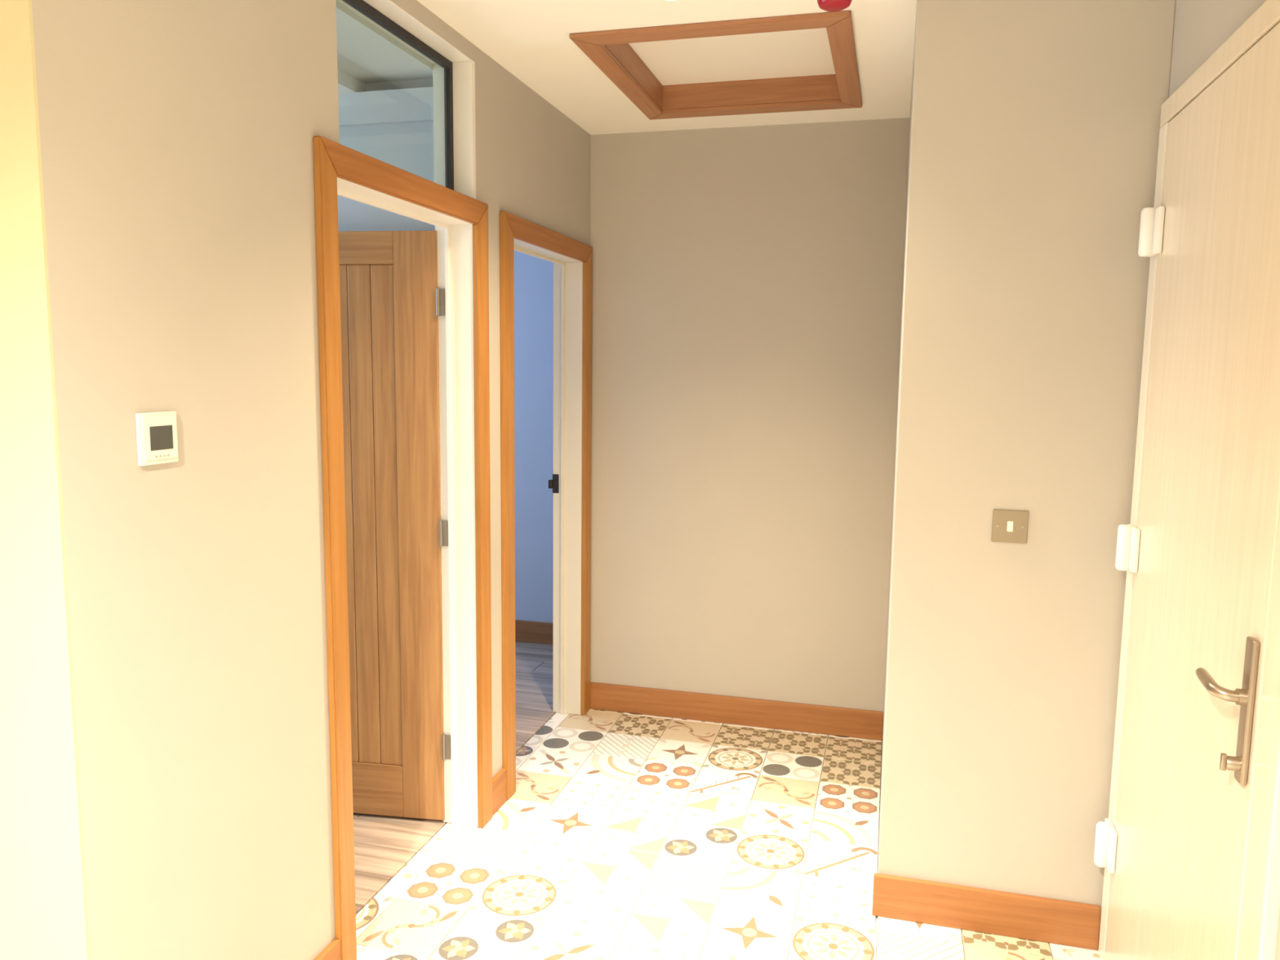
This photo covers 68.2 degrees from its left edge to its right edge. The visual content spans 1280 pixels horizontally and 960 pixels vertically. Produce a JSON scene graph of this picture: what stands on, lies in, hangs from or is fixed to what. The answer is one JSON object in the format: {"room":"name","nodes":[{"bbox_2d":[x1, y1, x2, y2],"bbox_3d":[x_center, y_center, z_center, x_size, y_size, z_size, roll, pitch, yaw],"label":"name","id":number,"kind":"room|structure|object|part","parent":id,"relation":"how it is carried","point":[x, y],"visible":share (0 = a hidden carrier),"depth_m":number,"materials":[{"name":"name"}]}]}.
{"room":"entryway","nodes":[
{"label":"entryway","id":0,"kind":"room"},
{"bbox_2d":[0,0,90,959],"bbox_3d":[-1.957,0.037,1.815,2.200,2.448,0.106,3,7,15],"label":"wall","id":1,"kind":"structure","parent":0,"point":[44,916],"depth_m":1.51,"materials":[{"name":"beige paint"}]},
{"bbox_2d":[31,0,591,959],"bbox_3d":[-0.496,-0.116,3.239,0.120,2.448,3.617,3,7,15],"label":"wall","id":2,"kind":"structure","parent":0,"point":[176,136],"depth_m":1.79,"materials":[{"name":"paint"}]},
{"bbox_2d":[135,411,177,466],"bbox_3d":[-0.847,-0.074,1.662,0.011,0.091,0.090,3,7,15],"label":"thermostat","id":3,"kind":"object","parent":2,"relation":"attached to","point":[156,432],"visible":1,"depth_m":1.65,"materials":[{"name":"beige plastic"}]},
{"bbox_2d":[314,938,341,959],"bbox_3d":[-0.822,1.206,1.960,0.016,0.117,0.695,3,7,15],"label":"baseboard","id":4,"kind":"structure","parent":2,"relation":"attached to","point":[332,951],"depth_m":2.25,"materials":[{"name":"brown wood"}]},
{"bbox_2d":[337,230,450,820],"bbox_3d":[-0.987,0.168,3.060,0.771,1.896,0.045,2,7,8],"label":"door","id":5,"kind":"structure","parent":2,"relation":"in","point":[392,303],"depth_m":3.02,"materials":[{"name":"brown wood"}]},
{"bbox_3d":[-0.989,-0.725,2.960,0.464,0.100,0.036,2,7,8],"label":"rail","id":6,"kind":"part","parent":5,"relation":"part of","materials":[{"name":"brown wood"}]},
{"bbox_3d":[-1.010,1.021,3.169,0.464,0.175,0.036,2,7,8],"label":"rail","id":7,"kind":"part","parent":5,"relation":"part of","materials":[{"name":"brown wood"}]},
{"bbox_2d":[312,135,492,959],"bbox_3d":[-0.604,0.187,2.609,0.019,1.992,0.892,3,7,15],"label":"trim","id":8,"kind":"structure","parent":2,"relation":"attached to","point":[332,160],"depth_m":2.26,"materials":[{"name":"brown wood"}]},
{"bbox_3d":[-0.711,0.234,2.213,0.019,1.991,0.065,3,7,15],"label":"leg","id":9,"kind":"part","parent":8,"relation":"part of","materials":[{"name":"brown wood"}]},
{"bbox_3d":[-0.499,0.142,2.999,0.019,1.991,0.079,3,7,15],"label":"leg","id":10,"kind":"part","parent":8,"relation":"part of","materials":[{"name":"brown wood"}]},
{"bbox_2d":[336,0,475,190],"bbox_3d":[-0.661,-0.983,2.483,0.127,0.452,0.800,3,7,15],"label":"window","id":11,"kind":"structure","parent":2,"relation":"in","point":[386,15],"depth_m":2.62,"materials":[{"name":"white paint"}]},
{"bbox_2d":[337,61,477,826],"bbox_3d":[-0.672,-0.015,2.599,0.127,2.394,0.800,3,7,15],"label":"trim","id":12,"kind":"structure","parent":2,"relation":"attached to","point":[454,235],"depth_m":2.95,"materials":[{"name":"white paint"}]},
{"bbox_2d":[492,768,506,816],"bbox_3d":[-0.485,1.061,3.209,0.016,0.117,0.125,3,7,15],"label":"baseboard","id":13,"kind":"structure","parent":2,"relation":"attached to","point":[499,780],"depth_m":3.21,"materials":[{"name":"brown wood"}]},
{"bbox_2d":[499,210,592,800],"bbox_3d":[-0.336,0.071,3.602,0.019,1.992,0.927,3,7,15],"label":"trim","id":14,"kind":"structure","parent":2,"relation":"attached to","point":[512,226],"depth_m":3.25,"materials":[{"name":"brown wood"}]},
{"bbox_3d":[-0.446,0.120,3.195,0.019,1.991,0.078,3,7,15],"label":"leg","id":15,"kind":"part","parent":14,"relation":"part of","materials":[{"name":"brown wood"}]},
{"bbox_3d":[-0.227,0.025,4.007,0.019,1.991,0.082,3,7,15],"label":"leg","id":16,"kind":"part","parent":14,"relation":"part of","materials":[{"name":"brown wood"}]},
{"bbox_2d":[513,238,582,715],"bbox_3d":[-0.414,0.092,3.623,0.142,1.945,0.815,3,7,15],"label":"trim","id":17,"kind":"structure","parent":2,"relation":"attached to","point":[566,483],"depth_m":3.98,"materials":[{"name":"beige paint"}]},
{"bbox_3d":[-0.357,0.015,3.997,0.028,0.080,0.004,3,7,15],"label":"strike plate","id":18,"kind":"part","parent":17,"relation":"part of","materials":[{"name":"black metal"}]},
{"bbox_2d":[335,0,433,127],"bbox_3d":[-1.983,-1.304,3.501,2.974,0.210,3.417,3,7,15],"label":"ceiling","id":19,"kind":"structure","parent":0,"point":[366,54],"depth_m":2.88,"materials":[{"name":"white paint"}]},
{"bbox_2d":[337,78,553,622],"bbox_3d":[-2.017,-0.177,3.546,2.980,2.460,4.000,3,7,15],"label":"wall","id":20,"kind":"structure","parent":0,"point":[408,147],"depth_m":4.97,"materials":[{"name":"paint"}]},
{"bbox_2d":[515,619,552,644],"bbox_3d":[-1.523,0.787,5.393,2.870,0.117,0.016,3,7,15],"label":"baseboard","id":21,"kind":"structure","parent":20,"relation":"attached to","point":[526,631],"depth_m":5.13,"materials":[{"name":"brown wood"}]},
{"bbox_2d":[417,0,916,134],"bbox_3d":[-0.942,-1.243,1.725,4.298,0.140,6.700,3,7,15],"label":"ceiling","id":22,"kind":"structure","parent":0,"point":[530,39],"depth_m":2.78,"materials":[{"name":"paint"}]},
{"bbox_2d":[662,0,679,1],"bbox_3d":[0.079,-1.236,2.409,0.088,0.011,0.088,3,7,15],"label":"recessed light","id":23,"kind":"object","parent":22,"relation":"in","point":[662,0],"visible":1,"depth_m":2.44,"materials":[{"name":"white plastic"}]},
{"bbox_2d":[568,10,862,119],"bbox_3d":[0.298,-1.359,3.046,0.790,0.114,0.922,3,7,15],"label":"hatch","id":24,"kind":"object","parent":22,"relation":"attached to","point":[804,62],"visible":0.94,"depth_m":3.17,"materials":[{"name":"brown wood"}]},
{"bbox_3d":[0.299,-1.408,3.040,0.650,0.015,0.762,3,7,15],"label":"panel","id":25,"kind":"part","parent":24,"relation":"part of","materials":[{"name":"paint"}]},
{"bbox_2d":[817,0,852,12],"bbox_3d":[0.481,-1.197,2.333,0.104,0.062,0.104,3,7,15],"label":"beacon","id":26,"kind":"object","parent":22,"relation":"attached to","point":[832,6],"visible":1,"depth_m":2.32,"materials":[{"name":"red plastic"}]},
{"bbox_2d":[353,640,1101,959],"bbox_3d":[-1.335,1.300,2.127,5.148,0.121,6.700,3,7,15],"label":"floor","id":27,"kind":"structure","parent":0,"point":[620,835],"depth_m":2.91,"materials":[{"name":"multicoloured tile"}]},
{"bbox_2d":[590,117,910,711],"bbox_3d":[0.762,-0.173,3.842,1.998,2.448,0.120,3,7,15],"label":"wall","id":28,"kind":"structure","parent":0,"point":[748,281],"depth_m":3.86,"materials":[{"name":"paint"}]},
{"bbox_2d":[590,681,883,740],"bbox_3d":[0.378,0.976,4.009,1.267,0.117,0.016,3,7,15],"label":"baseboard","id":29,"kind":"structure","parent":28,"relation":"attached to","point":[790,716],"depth_m":3.99,"materials":[{"name":"brown wood"}]},
{"bbox_2d":[877,0,1175,940],"bbox_3d":[1.119,-0.070,3.024,0.581,2.448,1.288,3,7,15],"label":"wall","id":30,"kind":"structure","parent":0,"point":[1034,125],"depth_m":2.39,"materials":[{"name":"paint"}]},
{"bbox_2d":[871,873,1101,950],"bbox_3d":[0.922,1.158,2.541,0.575,0.117,0.016,3,7,15],"label":"baseboard","id":31,"kind":"structure","parent":30,"relation":"attached to","point":[1064,922],"depth_m":2.53,"materials":[{"name":"brown wood"}]},
{"bbox_2d":[991,509,1028,543],"bbox_3d":[0.946,0.119,2.416,0.085,0.084,0.010,3,7,15],"label":"light switch","id":32,"kind":"object","parent":30,"relation":"attached to","point":[1008,526],"visible":1,"depth_m":2.42,"materials":[{"name":"silver metal"}]},
{"bbox_2d":[1168,0,1279,959],"bbox_3d":[0.921,0.183,0.889,0.150,2.448,5.543,3,7,15],"label":"wall","id":33,"kind":"structure","parent":0,"point":[1201,27],"depth_m":2.00,"materials":[{"name":"paint"}]},
{"bbox_2d":[1093,0,1279,959],"bbox_3d":[1.088,0.231,1.861,0.142,2.123,0.986,3,7,15],"label":"door","id":34,"kind":"structure","parent":33,"relation":"in","point":[1188,846],"depth_m":1.77,"materials":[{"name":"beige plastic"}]},
{"bbox_3d":[1.237,0.207,2.299,0.080,2.069,0.062,3,7,15],"label":"frame post","id":35,"kind":"part","parent":34,"relation":"part of","materials":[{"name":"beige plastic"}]},
{"bbox_3d":[0.958,0.340,1.566,0.052,0.025,0.110,3,7,15],"label":"lever","id":36,"kind":"part","parent":34,"relation":"part of","materials":[{"name":"silver metal"}]},
{"bbox_3d":[0.976,0.372,1.519,0.011,0.240,0.033,3,7,15],"label":"plate","id":37,"kind":"part","parent":34,"relation":"part of","materials":[{"name":"silver metal"}]},
{"bbox_3d":[1.001,0.309,1.424,0.080,2.069,0.086,3,7,15],"label":"frame post","id":38,"kind":"part","parent":34,"relation":"part of","materials":[{"name":"beige wood"}]}
]}

